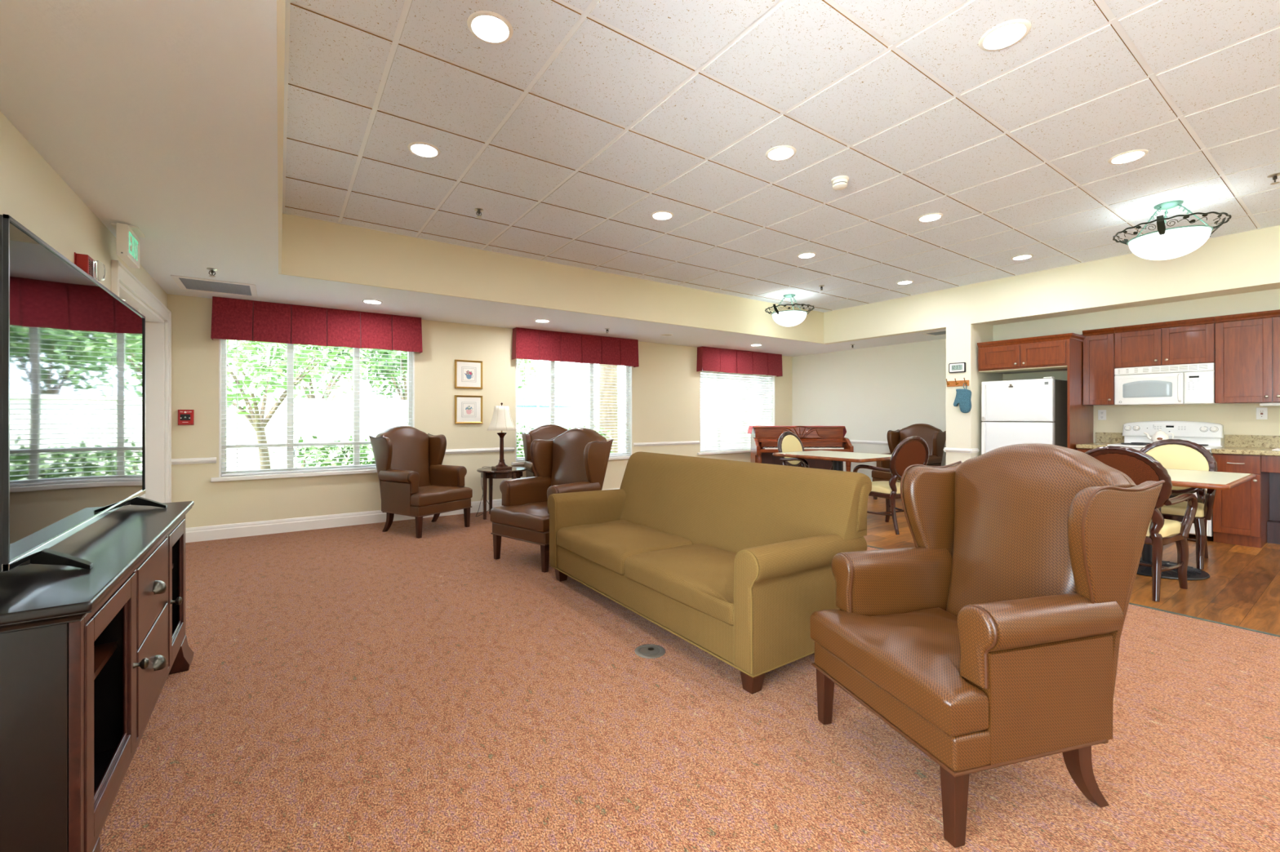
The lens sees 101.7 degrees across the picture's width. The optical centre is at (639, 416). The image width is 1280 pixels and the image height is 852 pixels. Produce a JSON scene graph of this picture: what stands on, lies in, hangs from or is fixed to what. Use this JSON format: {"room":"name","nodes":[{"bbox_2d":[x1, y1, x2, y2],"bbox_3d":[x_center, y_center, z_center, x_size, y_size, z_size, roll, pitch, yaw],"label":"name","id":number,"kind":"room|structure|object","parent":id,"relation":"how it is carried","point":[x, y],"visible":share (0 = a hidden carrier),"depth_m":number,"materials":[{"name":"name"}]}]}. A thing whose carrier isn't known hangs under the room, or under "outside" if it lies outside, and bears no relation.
{"room":"care facility","nodes":[
{"label":"care facility","id":0,"kind":"room"},
{"bbox_2d":[0,111,167,320],"bbox_3d":[-1.839,-0.296,0.896,0.270,3.200,9.867,0,0,-35],"label":"wall","id":1,"kind":"structure","parent":0,"point":[32,193],"depth_m":2.39,"materials":[{"name":"beige paint"}]},
{"bbox_2d":[74,252,105,281],"bbox_3d":[-2.905,-0.781,2.757,0.096,0.130,0.126,0,0,-35],"label":"fire alarm strobe","id":2,"kind":"object","parent":1,"relation":"attached to","point":[95,269],"visible":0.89,"depth_m":2.75,"materials":[{"name":"red plastic"}]},
{"bbox_2d":[111,259,171,506],"bbox_3d":[-3.937,0.108,4.019,0.234,2.190,1.958,0,0,-35],"label":"door frame","id":3,"kind":"structure","parent":1,"relation":"in","point":[157,331],"depth_m":4.73,"materials":[{"name":"white paint"}]},
{"bbox_2d":[276,0,285,273],"bbox_3d":[-0.598,-1.452,0.871,0.020,0.592,8.114,0,0,-35],"label":"wall","id":4,"kind":"structure","parent":0,"point":[281,4],"depth_m":1.93,"materials":[{"name":"beige paint"}]},
{"bbox_2d":[0,0,946,356],"bbox_3d":[1.959,-1.177,3.525,8.969,0.040,9.567,0,0,-35],"label":"ceiling","id":5,"kind":"structure","parent":0,"point":[161,116],"depth_m":2.20,"materials":[{"name":"white paint"}]},
{"bbox_2d":[111,222,145,268],"bbox_3d":[-3.156,-1.056,3.215,0.120,0.200,0.330,0,0,-35],"label":"exit sign","id":6,"kind":"object","parent":5,"relation":"hanging from","point":[127,242],"visible":1,"depth_m":3.14,"materials":[{"name":"white paint"}]},
{"bbox_2d":[170,275,257,297],"bbox_3d":[-3.751,-1.153,4.628,0.560,0.008,0.560,0,0,-35],"label":"ceiling vent","id":7,"kind":"object","parent":5,"relation":"in","point":[188,283],"visible":1,"depth_m":4.61,"materials":[{"name":"white metal"}]},
{"bbox_2d":[167,293,791,528],"bbox_3d":[-0.785,-0.296,7.534,9.319,3.200,0.150,0,0,-35],"label":"wall","id":8,"kind":"structure","parent":0,"point":[665,383],"depth_m":6.28,"materials":[{"name":"beige paint"}]},
{"bbox_2d":[177,409,194,425],"bbox_3d":[-4.328,0.005,4.962,0.116,0.148,0.047,0,0,-35],"label":"station","id":9,"kind":"object","parent":8,"relation":"attached to","point":[185,417],"visible":1,"depth_m":4.95,"materials":[{"name":"red plastic"}]},
{"bbox_2d":[171,457,216,464],"bbox_3d":[-4.296,0.425,4.999,0.360,0.056,0.024,0,0,-35],"label":"trim","id":10,"kind":"structure","parent":8,"relation":"attached to","point":[190,460],"depth_m":5.00,"materials":[{"name":"white paint"}]},
{"bbox_2d":[210,338,414,482],"bbox_3d":[-3.425,-0.112,5.671,1.918,1.490,0.180,0,0,-35],"label":"window","id":11,"kind":"structure","parent":8,"relation":"in","point":[222,366],"depth_m":5.52,"materials":[{"name":"white paint"}]},
{"bbox_2d":[221,339,413,475],"bbox_3d":[-3.421,-0.135,5.666,1.766,1.444,0.072,0,0,-35],"label":"window blind","id":12,"kind":"object","parent":11,"relation":"attached to","point":[237,345],"visible":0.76,"depth_m":5.54,"materials":[{"name":"white plastic"}]},
{"bbox_2d":[210,296,422,353],"bbox_3d":[-3.353,-0.951,5.575,1.910,0.407,0.150,0,0,-35],"label":"window valance","id":13,"kind":"object","parent":8,"relation":"attached to","point":[235,319],"visible":1,"depth_m":5.44,"materials":[{"name":"red fabric"}]},
{"bbox_2d":[185,488,619,542],"bbox_3d":[-0.759,1.133,7.452,8.969,0.140,0.016,0,0,-35],"label":"baseboard","id":14,"kind":"structure","parent":8,"relation":"attached to","point":[199,534],"depth_m":5.48,"materials":[{"name":"white paint"}]},
{"bbox_2d":[454,359,482,389],"bbox_3d":[-2.132,-0.527,6.494,0.341,0.352,0.028,0,0,-35],"label":"framed picture","id":15,"kind":"object","parent":8,"relation":"attached to","point":[468,374],"visible":1,"depth_m":6.49,"materials":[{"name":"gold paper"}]},
{"bbox_2d":[462,366,475,382],"bbox_3d":[-2.132,-0.527,6.494,0.176,0.185,0.004,0,0,-35],"label":"art print","id":16,"kind":"object","parent":15,"relation":"attached to","point":[468,373],"depth_m":6.49,"materials":[{"name":"white paper"}]},
{"bbox_2d":[454,395,482,423],"bbox_3d":[-2.132,-0.089,6.494,0.341,0.352,0.028,0,0,-35],"label":"framed picture","id":17,"kind":"object","parent":8,"relation":"attached to","point":[468,409],"visible":1,"depth_m":6.49,"materials":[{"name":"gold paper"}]},
{"bbox_2d":[462,402,475,417],"bbox_3d":[-2.132,-0.089,6.494,0.176,0.185,0.004,0,0,-35],"label":"art print","id":18,"kind":"object","parent":17,"relation":"attached to","point":[468,409],"depth_m":6.49,"materials":[{"name":"white paper"}]},
{"bbox_2d":[444,447,515,453],"bbox_3d":[-2.142,0.425,6.490,1.204,0.056,0.024,0,0,-35],"label":"trim","id":19,"kind":"structure","parent":8,"relation":"attached to","point":[505,449],"depth_m":6.55,"materials":[{"name":"white paint"}]},
{"bbox_2d":[511,354,631,465],"bbox_3d":[-0.904,-0.112,7.416,1.965,1.490,0.180,0,0,-35],"label":"window","id":20,"kind":"structure","parent":8,"relation":"in","point":[552,367],"depth_m":7.62,"materials":[{"name":"white paint"}]},
{"bbox_2d":[516,359,630,461],"bbox_3d":[-0.901,-0.135,7.411,1.813,1.444,0.072,0,0,-35],"label":"window blind","id":21,"kind":"object","parent":20,"relation":"attached to","point":[592,364],"visible":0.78,"depth_m":7.42,"materials":[{"name":"white plastic"}]},
{"bbox_2d":[511,327,639,367],"bbox_3d":[-0.844,-0.951,7.311,1.928,0.406,0.150,0,0,-35],"label":"window valance","id":22,"kind":"object","parent":8,"relation":"attached to","point":[527,344],"visible":1,"depth_m":7.18,"materials":[{"name":"red fabric"}]},
{"bbox_2d":[633,440,699,446],"bbox_3d":[0.446,0.425,8.281,1.320,0.056,0.024,0,0,-35],"label":"trim","id":23,"kind":"structure","parent":8,"relation":"attached to","point":[687,442],"depth_m":8.26,"materials":[{"name":"white paint"}]},
{"bbox_2d":[697,371,774,455],"bbox_3d":[1.733,-0.112,9.241,1.970,1.490,0.180,0,0,-35],"label":"window","id":24,"kind":"structure","parent":8,"relation":"in","point":[700,453],"depth_m":9.16,"materials":[{"name":"white paint"}]},
{"bbox_2d":[700,370,773,452],"bbox_3d":[1.736,-0.135,9.237,1.818,1.444,0.072,0,0,-35],"label":"window blind","id":25,"kind":"object","parent":24,"relation":"attached to","point":[731,424],"visible":0.82,"depth_m":9.15,"materials":[{"name":"white plastic"}]},
{"bbox_2d":[696,346,782,377],"bbox_3d":[1.793,-0.951,9.137,1.974,0.407,0.150,0,0,-35],"label":"window valance","id":26,"kind":"object","parent":8,"relation":"attached to","point":[708,358],"visible":1,"depth_m":9.00,"materials":[{"name":"red fabric"}]},
{"bbox_2d":[278,213,826,344],"bbox_3d":[0.037,-1.452,6.258,7.196,0.592,0.020,0,0,-35],"label":"soffit","id":27,"kind":"structure","parent":0,"point":[312,248],"depth_m":5.27,"materials":[{"name":"beige paint"}]},
{"bbox_2d":[98,511,1279,851],"bbox_3d":[0.478,1.254,2.500,5.367,0.100,9.567,0,0,-35],"label":"floor","id":28,"kind":"structure","parent":0,"point":[357,688],"depth_m":1.94,"materials":[{"name":"orange carpet"}]},
{"bbox_2d":[0,501,194,851],"bbox_3d":[-1.934,0.811,1.742,0.526,0.785,1.734,0,0,-35],"label":"tv stand","id":29,"kind":"object","parent":28,"relation":"on","point":[87,657],"visible":0.97,"depth_m":1.28,"materials":[{"name":"brown wood"}]},
{"bbox_2d":[0,213,167,572],"bbox_3d":[-1.996,-0.035,1.878,0.295,0.905,1.560,0,0,-35],"label":"television","id":30,"kind":"object","parent":29,"relation":"on","point":[73,351],"visible":1,"depth_m":1.55,"materials":[{"name":"black plastic"}]},
{"bbox_2d":[93,641,117,679],"bbox_3d":[-1.658,0.710,1.292,0.425,0.018,0.512,0,0,-35],"label":"shelf","id":31,"kind":"object","parent":29,"relation":"attached to","point":[103,651],"depth_m":1.55,"materials":[{"name":"brown wood"}]},
{"bbox_2d":[368,426,472,538],"bbox_3d":[-2.355,0.652,5.620,0.821,1.103,0.738,0,0,31],"label":"chair","id":32,"kind":"object","parent":28,"relation":"on","point":[414,482],"visible":1,"depth_m":5.52,"materials":[{"name":"brown leather"}]},
{"bbox_2d":[410,484,472,506],"bbox_3d":[-2.231,0.814,5.546,0.534,0.156,0.664,0,0,31],"label":"seat cushion","id":33,"kind":"object","parent":32,"relation":"on","point":[424,495],"depth_m":5.39,"materials":[{"name":"brown leather"}]},
{"bbox_2d":[476,466,526,519],"bbox_3d":[-1.666,0.916,6.290,0.584,0.575,0.584,0,0,-35],"label":"end table","id":34,"kind":"object","parent":28,"relation":"on","point":[515,473],"visible":0.77,"depth_m":6.10,"materials":[{"name":"brown wood"}]},
{"bbox_2d":[475,402,515,516],"bbox_3d":[-1.737,0.516,6.275,0.500,1.376,0.352,0,0,5],"label":"table lamp","id":35,"kind":"object","parent":34,"relation":"on","point":[501,420],"visible":0.95,"depth_m":6.19,"materials":[{"name":"white fabric"}]},
{"bbox_2d":[521,424,568,477],"bbox_3d":[-1.055,0.652,6.553,0.738,1.103,0.821,0,0,-23],"label":"chair","id":36,"kind":"object","parent":28,"relation":"on","point":[546,432],"visible":0.31,"depth_m":6.69,"materials":[{"name":"brown leather"}]},
{"bbox_2d":[489,427,613,573],"bbox_3d":[-0.749,0.652,4.515,0.738,1.103,0.821,0,0,38],"label":"chair","id":37,"kind":"object","parent":28,"relation":"on","point":[576,460],"visible":0.9,"depth_m":4.48,"materials":[{"name":"brown leather"}]},
{"bbox_2d":[489,501,549,533],"bbox_3d":[-0.838,0.814,4.401,0.664,0.156,0.534,0,0,38],"label":"seat cushion","id":38,"kind":"object","parent":37,"relation":"on","point":[529,517],"depth_m":4.22,"materials":[{"name":"brown leather"}]},
{"bbox_2d":[635,644,665,658],"bbox_3d":[0.051,1.200,2.670,0.156,0.008,0.156,0,0,-35],"label":"floor outlet cover","id":39,"kind":"object","parent":28,"relation":"on","point":[646,651],"visible":1,"depth_m":2.66,"materials":[{"name":"grey metal"}]},
{"bbox_2d":[546,451,871,694],"bbox_3d":[0.255,0.745,3.272,0.887,0.917,2.092,0,0,-35],"label":"sofa","id":40,"kind":"object","parent":28,"relation":"on","point":[733,558],"visible":0.98,"depth_m":2.84,"materials":[{"name":"yellow fabric"}]},
{"bbox_2d":[556,520,692,575],"bbox_3d":[-0.107,0.846,3.570,0.612,0.172,0.894,0,0,-35],"label":"seat cushion","id":41,"kind":"object","parent":40,"relation":"on","point":[606,545],"depth_m":3.43,"materials":[{"name":"fabric"}]},
{"bbox_2d":[625,543,737,626],"bbox_3d":[0.403,0.846,2.825,0.622,0.171,0.894,0,0,-35],"label":"seat cushion","id":42,"kind":"object","parent":40,"relation":"on","point":[697,578],"depth_m":2.69,"materials":[{"name":"yellow fabric"}]},
{"bbox_2d":[810,443,1164,848],"bbox_3d":[1.161,0.652,1.862,0.821,1.103,0.738,0,0,-15],"label":"chair","id":43,"kind":"object","parent":28,"relation":"on","point":[992,641],"visible":1,"depth_m":1.62,"materials":[{"name":"brown leather"}]},
{"bbox_2d":[810,608,988,737],"bbox_3d":[1.023,0.814,1.823,0.534,0.156,0.664,0,0,-15],"label":"seat cushion","id":44,"kind":"object","parent":43,"relation":"on","point":[911,656],"depth_m":1.68,"materials":[{"name":"brown leather"}]},
{"bbox_2d":[866,545,1279,637],"bbox_3d":[2.691,1.202,4.019,0.024,0.004,9.547,0,0,-35],"label":"trim","id":45,"kind":"structure","parent":28,"relation":"on","point":[1163,611],"depth_m":3.09,"materials":[{"name":"grey"}]},
{"bbox_2d":[282,0,1279,312],"bbox_3d":[2.313,-1.671,2.881,7.056,0.046,8.123,0,0,-35],"label":"ceiling","id":46,"kind":"structure","parent":0,"point":[595,118],"depth_m":3.00,"materials":[{"name":"white"}]},
{"bbox_2d":[407,141,440,157],"bbox_3d":[-1.331,-1.646,3.214,0.188,0.009,0.188,0,0,-35],"label":"recessed light","id":47,"kind":"object","parent":46,"relation":"in","point":[424,149],"visible":1,"depth_m":3.21,"materials":[{"name":"white glass"}]},
{"bbox_2d":[466,10,513,44],"bbox_3d":[-0.634,-1.646,2.207,0.188,0.009,0.188,0,0,-35],"label":"recessed light","id":48,"kind":"object","parent":46,"relation":"in","point":[487,26],"visible":1,"depth_m":2.20,"materials":[{"name":"white glass"}]},
{"bbox_2d":[765,145,796,160],"bbox_3d":[0.879,-1.646,3.254,0.188,0.009,0.188,0,0,-35],"label":"recessed light","id":49,"kind":"object","parent":46,"relation":"in","point":[780,153],"visible":1,"depth_m":3.25,"materials":[{"name":"white glass"}]},
{"bbox_2d":[764,293,814,326],"bbox_3d":[2.026,-1.438,7.070,0.647,0.420,0.645,0,0,-35],"label":"bowl light","id":50,"kind":"object","parent":46,"relation":"hanging from","point":[784,317],"visible":1,"depth_m":6.92,"materials":[{"name":"white glass"}]},
{"bbox_2d":[831,175,848,190],"bbox_3d":[1.387,-1.617,3.614,0.116,0.062,0.116,0,0,-35],"label":"smoke detector","id":51,"kind":"object","parent":46,"relation":"attached to","point":[840,182],"visible":1,"depth_m":3.58,"materials":[{"name":"white paint"}]},
{"bbox_2d":[977,18,1031,51],"bbox_3d":[1.574,-1.646,2.251,0.188,0.009,0.188,0,0,-35],"label":"recessed light","id":52,"kind":"object","parent":46,"relation":"in","point":[1003,35],"visible":1,"depth_m":2.24,"materials":[{"name":"white glass"}]},
{"bbox_2d":[1107,149,1148,164],"bbox_3d":[3.091,-1.646,3.301,0.188,0.009,0.188,0,0,-35],"label":"recessed light","id":53,"kind":"object","parent":46,"relation":"in","point":[1126,157],"visible":1,"depth_m":3.29,"materials":[{"name":"white glass"}]},
{"bbox_2d":[1112,200,1231,260],"bbox_3d":[4.098,-1.438,4.041,0.647,0.420,0.645,0,0,-35],"label":"bowl light","id":54,"kind":"object","parent":46,"relation":"hanging from","point":[1163,243],"visible":1,"depth_m":3.92,"materials":[{"name":"white glass"}]},
{"bbox_2d":[791,338,946,480],"bbox_3d":[5.729,-0.296,6.135,0.200,3.200,9.567,0,0,-35],"label":"wall","id":55,"kind":"structure","parent":0,"point":[873,392],"depth_m":8.68,"materials":[{"name":"beige paint"}]},
{"bbox_2d":[946,323,1002,466],"bbox_3d":[4.454,-0.026,6.893,1.032,2.460,0.295,0,0,-35],"label":"wall pier","id":56,"kind":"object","parent":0,"point":[963,430],"visible":0.46,"depth_m":6.60,"materials":[{"name":"beige paint"}]},
{"bbox_2d":[946,377,968,386],"bbox_3d":[3.994,-0.435,6.574,0.088,0.099,0.260,0,0,-35],"label":"hook rack","id":57,"kind":"object","parent":56,"relation":"attached to","point":[957,383],"visible":1,"depth_m":6.58,"materials":[{"name":"brown wood"}]},
{"bbox_2d":[953,383,971,413],"bbox_3d":[4.037,-0.235,6.529,0.053,0.377,0.204,0,0,-35],"label":"oven mitt","id":58,"kind":"object","parent":57,"relation":"hanging from","point":[963,397],"visible":1,"depth_m":6.49,"materials":[{"name":"blue fabric"}]},
{"bbox_2d":[823,225,1279,344],"bbox_3d":[5.261,-1.452,4.927,0.120,0.592,8.114,0,0,-35],"label":"wall header","id":59,"kind":"structure","parent":0,"point":[1248,260],"depth_m":5.60,"materials":[{"name":"beige paint"}]},
{"bbox_2d":[863,496,1279,635],"bbox_3d":[4.248,1.254,5.110,3.802,0.100,9.567,0,0,-35],"label":"floor planks","id":60,"kind":"structure","parent":0,"point":[1242,588],"depth_m":3.77,"materials":[{"name":"brown wood"}]},
{"bbox_2d":[751,426,853,471],"bbox_3d":[2.571,0.674,8.443,1.510,1.060,0.670,0,0,0],"label":"upright piano","id":61,"kind":"object","parent":60,"relation":"on","point":[764,439],"visible":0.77,"depth_m":8.38,"materials":[{"name":"brown wood"}]},
{"bbox_2d":[777,431,832,470],"bbox_3d":[2.167,0.703,6.829,0.627,1.011,0.593,0,0,-37],"label":"dining chair","id":62,"kind":"object","parent":60,"relation":"on","point":[788,442],"visible":0.47,"depth_m":6.95,"materials":[{"name":"beige fabric"}]},
{"bbox_2d":[772,450,891,471],"bbox_3d":[2.357,0.825,6.205,0.970,0.758,1.200,0,0,-35],"label":"dining table","id":63,"kind":"object","parent":60,"relation":"on","point":[837,458],"visible":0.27,"depth_m":6.09,"materials":[{"name":"beige laminate"}]},
{"bbox_2d":[853,435,928,534],"bbox_3d":[2.712,0.703,5.610,0.627,1.011,0.593,0,0,-23],"label":"dining chair","id":64,"kind":"object","parent":60,"relation":"on","point":[913,450],"visible":0.66,"depth_m":5.38,"materials":[{"name":"brown wood"}]},
{"bbox_2d":[871,480,902,493],"bbox_3d":[2.696,0.753,5.651,0.486,0.091,0.442,0,0,-23],"label":"seat cushion","id":65,"kind":"object","parent":64,"relation":"on","point":[879,486],"depth_m":5.47,"materials":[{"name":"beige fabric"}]},
{"bbox_2d":[871,423,946,499],"bbox_3d":[3.901,0.652,7.553,0.821,1.103,0.738,0,0,-35],"label":"chair","id":66,"kind":"object","parent":60,"relation":"on","point":[935,439],"visible":0.51,"depth_m":7.56,"materials":[{"name":"brown leather"}]},
{"bbox_2d":[871,468,891,479],"bbox_3d":[3.783,0.814,7.471,0.534,0.156,0.664,0,0,-35],"label":"seat cushion","id":67,"kind":"object","parent":66,"relation":"on","point":[876,475],"depth_m":7.48,"materials":[{"name":"brown leather"}]},
{"bbox_2d":[981,377,1066,454],"bbox_3d":[4.758,0.372,6.426,0.761,1.662,0.740,0,0,-35],"label":"refrigerator","id":68,"kind":"object","parent":60,"relation":"on","point":[1034,411],"visible":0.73,"depth_m":6.18,"materials":[{"name":"white metal"}]},
{"bbox_2d":[977,333,1093,450],"bbox_3d":[4.819,0.141,6.349,0.848,2.126,0.956,0,0,-35],"label":"tall cabinet","id":69,"kind":"object","parent":60,"relation":"on","point":[1064,353],"visible":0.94,"depth_m":6.00,"materials":[{"name":"brown wood"}]},
{"bbox_2d":[1077,448,1091,453],"bbox_3d":[5.206,0.777,5.896,0.648,0.853,0.255,0,0,-35],"label":"base cabinet","id":70,"kind":"object","parent":60,"relation":"on","point":[1082,450],"visible":0.02,"depth_m":5.78,"materials":[{"name":"brown wood"}]},
{"bbox_2d":[1075,432,1124,448],"bbox_3d":[5.219,0.266,5.905,0.694,0.165,0.255,0,0,-35],"label":"countertop","id":71,"kind":"structure","parent":70,"relation":"on","point":[1102,439],"depth_m":6.04,"materials":[{"name":"stone"}]},
{"bbox_2d":[1084,445,1197,602],"bbox_3d":[3.451,0.703,3.691,0.593,1.011,0.627,0,0,-35],"label":"dining chair","id":72,"kind":"object","parent":60,"relation":"on","point":[1139,466],"visible":0.41,"depth_m":3.46,"materials":[{"name":"brown wood"}]},
{"bbox_2d":[1146,519,1181,537],"bbox_3d":[3.487,0.753,3.715,0.442,0.091,0.486,0,0,-35],"label":"seat cushion","id":73,"kind":"object","parent":72,"relation":"on","point":[1167,528],"depth_m":3.49,"materials":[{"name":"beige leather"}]},
{"bbox_2d":[1106,421,1223,537],"bbox_3d":[5.495,0.599,5.470,0.716,1.110,0.770,0,0,-35],"label":"range","id":74,"kind":"object","parent":60,"relation":"on","point":[1209,436],"visible":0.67,"depth_m":5.52,"materials":[{"name":"white metal"}]},
{"bbox_2d":[1106,443,1222,449],"bbox_3d":[5.494,0.308,5.469,0.600,0.020,0.762,0,0,-35],"label":"cooktop","id":75,"kind":"object","parent":74,"relation":"in","point":[1135,446],"depth_m":5.43,"materials":[{"name":"white metal"}]},
{"bbox_2d":[1168,488,1206,501],"bbox_3d":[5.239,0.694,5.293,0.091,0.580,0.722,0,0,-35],"label":"oven","id":76,"kind":"object","parent":74,"relation":"in","point":[1171,496],"depth_m":5.18,"materials":[{"name":"brown wood"}]},
{"bbox_2d":[1140,439,1217,569],"bbox_3d":[4.514,0.703,4.463,0.593,1.011,0.627,0,0,-35],"label":"dining chair","id":77,"kind":"object","parent":60,"relation":"on","point":[1172,454],"visible":0.38,"depth_m":4.43,"materials":[{"name":"yellow fabric"}]},
{"bbox_2d":[1160,501,1204,517],"bbox_3d":[4.478,0.753,4.438,0.442,0.091,0.486,0,0,-35],"label":"seat cushion","id":78,"kind":"object","parent":77,"relation":"on","point":[1177,510],"depth_m":4.24,"materials":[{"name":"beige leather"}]},
{"bbox_2d":[1136,468,1256,580],"bbox_3d":[4.058,0.825,4.135,1.200,0.758,0.970,0,0,-35],"label":"dining table","id":79,"kind":"object","parent":60,"relation":"on","point":[1180,477],"visible":0.44,"depth_m":3.91,"materials":[{"name":"yellow laminate"}]},
{"bbox_2d":[1213,453,1269,548],"bbox_3d":[5.802,0.777,5.030,0.654,0.853,0.297,0,0,-35],"label":"base cabinet","id":80,"kind":"object","parent":60,"relation":"on","point":[1241,513],"visible":0.79,"depth_m":4.86,"materials":[{"name":"brown wood"}]},
{"bbox_2d":[1261,455,1279,544],"bbox_3d":[6.275,0.777,4.394,0.600,0.853,1.283,0,0,-35],"label":"base cabinet","id":81,"kind":"object","parent":60,"relation":"on","point":[1269,464],"visible":0.85,"depth_m":4.97,"materials":[{"name":"brown wood"}]},
{"bbox_2d":[1211,435,1279,456],"bbox_3d":[6.182,0.266,4.513,0.694,0.165,1.584,0,0,-35],"label":"countertop","id":82,"kind":"structure","parent":81,"relation":"on","point":[1241,444],"depth_m":5.11,"materials":[{"name":"stone"}]},
{"bbox_2d":[986,284,1279,325],"bbox_3d":[6.287,-1.222,4.352,0.912,0.040,6.000,0,0,-35],"label":"ceiling","id":83,"kind":"structure","parent":0,"point":[1275,286],"depth_m":5.55,"materials":[{"name":"beige paint"}]},
{"bbox_2d":[992,288,1279,341],"bbox_3d":[6.459,-1.109,4.462,0.300,0.295,5.985,0,0,-35],"label":"wall","id":84,"kind":"structure","parent":0,"point":[1268,300],"depth_m":5.64,"materials":[{"name":"beige paint"}]},
{"bbox_2d":[1002,340,1279,448],"bbox_3d":[6.624,-0.026,4.576,0.102,2.460,5.985,0,0,-35],"label":"wall","id":85,"kind":"structure","parent":0,"point":[1237,419],"depth_m":5.59,"materials":[{"name":"beige paint"}]},
{"bbox_2d":[1082,327,1117,405],"bbox_3d":[5.325,-0.562,5.988,0.428,0.855,0.275,0,0,-35],"label":"upper cabinet","id":86,"kind":"object","parent":85,"relation":"attached to","point":[1099,344],"visible":0.9,"depth_m":5.88,"materials":[{"name":"brown wood"}]},
{"bbox_2d":[1095,432,1124,443],"bbox_3d":[5.497,0.245,6.097,0.019,0.122,0.255,0,0,-35],"label":"backsplash","id":87,"kind":"structure","parent":85,"relation":"attached to","point":[1104,437],"depth_m":6.09,"materials":[{"name":"stone"}]},
{"bbox_2d":[1114,316,1214,368],"bbox_3d":[5.617,-0.764,5.565,0.428,0.451,0.750,0,0,-35],"label":"upper cabinet","id":88,"kind":"object","parent":85,"relation":"attached to","point":[1188,341],"visible":0.98,"depth_m":5.43,"materials":[{"name":"brown wood"}]},
{"bbox_2d":[1114,362,1220,405],"bbox_3d":[5.592,-0.334,5.547,0.488,0.405,0.746,0,0,-35],"label":"microwave oven","id":89,"kind":"object","parent":88,"relation":"attached to","point":[1183,384],"visible":0.98,"depth_m":5.41,"materials":[{"name":"white plastic"}]},
{"bbox_2d":[1214,309,1279,404],"bbox_3d":[6.040,-0.562,4.954,0.428,0.855,0.731,0,0,-35],"label":"upper cabinet","id":90,"kind":"object","parent":85,"relation":"attached to","point":[1247,345],"visible":1,"depth_m":4.98,"materials":[{"name":"brown wood"}]},
{"bbox_2d":[1224,435,1279,448],"bbox_3d":[6.460,0.245,4.705,0.019,0.122,1.584,0,0,-35],"label":"backsplash","id":91,"kind":"structure","parent":85,"relation":"attached to","point":[1234,441],"depth_m":5.19,"materials":[{"name":"stone"}]},
{"label":"outside","id":92,"kind":"structure","parent":0,"visible":0},
{"bbox_3d":[4.744,1.454,6.324,65.000,0.200,85.000,0,0,-35],"label":"ground","id":93,"kind":"structure","parent":92,"visible":0},
{"bbox_2d":[226,339,370,469],"bbox_3d":[-5.344,-0.206,7.391,2.469,3.132,2.658,0,0,19],"label":"tree","id":94,"kind":"object","parent":93,"relation":"on","point":[280,367],"visible":0.39,"depth_m":7.31,"materials":[{"name":"green plant"}]},
{"bbox_2d":[230,340,404,398],"bbox_3d":[-7.681,-0.753,12.438,3.698,4.232,3.217,0,0,-35],"label":"tree","id":95,"kind":"object","parent":93,"relation":"on","point":[330,386],"visible":0.1,"depth_m":12.28,"materials":[{"name":"green plant"}]},
{"bbox_2d":[293,435,375,467],"bbox_3d":[-3.575,0.782,7.981,2.975,1.265,1.081,0,0,-35],"label":"hedge","id":96,"kind":"object","parent":93,"relation":"on","point":[351,439],"visible":0.08,"depth_m":7.32,"materials":[{"name":"green plant"}]},
{"bbox_2d":[351,348,407,399],"bbox_3d":[-6.348,-0.584,14.165,3.043,3.892,3.285,0,0,-35],"label":"tree","id":97,"kind":"object","parent":93,"relation":"on","point":[404,362],"visible":0.2,"depth_m":14.04,"materials":[{"name":"green plant"}]},
{"bbox_2d":[226,397,757,471],"bbox_3d":[-1.048,0.488,14.690,65.000,1.730,0.230,0,0,-35],"label":"wall","id":98,"kind":"structure","parent":93,"relation":"on","point":[326,424],"depth_m":10.86,"materials":[{"name":"white"}]},
{"bbox_2d":[516,388,576,427],"bbox_3d":[-2.346,0.353,11.998,1.755,2.000,1.755,0,0,-12],"label":"patio umbrella","id":99,"kind":"object","parent":93,"relation":"on","point":[531,400],"visible":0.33,"depth_m":11.54,"materials":[{"name":"white fabric"}]},
{"bbox_2d":[516,422,613,457],"bbox_3d":[-1.515,0.704,9.511,2.070,1.356,0.984,0,0,-35],"label":"hedge","id":100,"kind":"object","parent":93,"relation":"on","point":[564,426],"visible":0.06,"depth_m":9.29,"materials":[{"name":"green plant"}]},
{"bbox_2d":[599,364,618,453],"bbox_3d":[-0.633,-0.327,10.508,0.414,3.360,0.414,0,0,-35],"label":"trunk","id":101,"kind":"object","parent":93,"relation":"on","point":[602,367],"visible":0.39,"depth_m":10.35,"materials":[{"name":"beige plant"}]},
{"bbox_2d":[516,359,756,404],"bbox_3d":[1.579,-1.272,22.316,13.600,5.250,4.700,0,0,-35],"label":"building","id":102,"kind":"structure","parent":93,"relation":"on","point":[538,367],"depth_m":17.73,"materials":[{"name":"white"}]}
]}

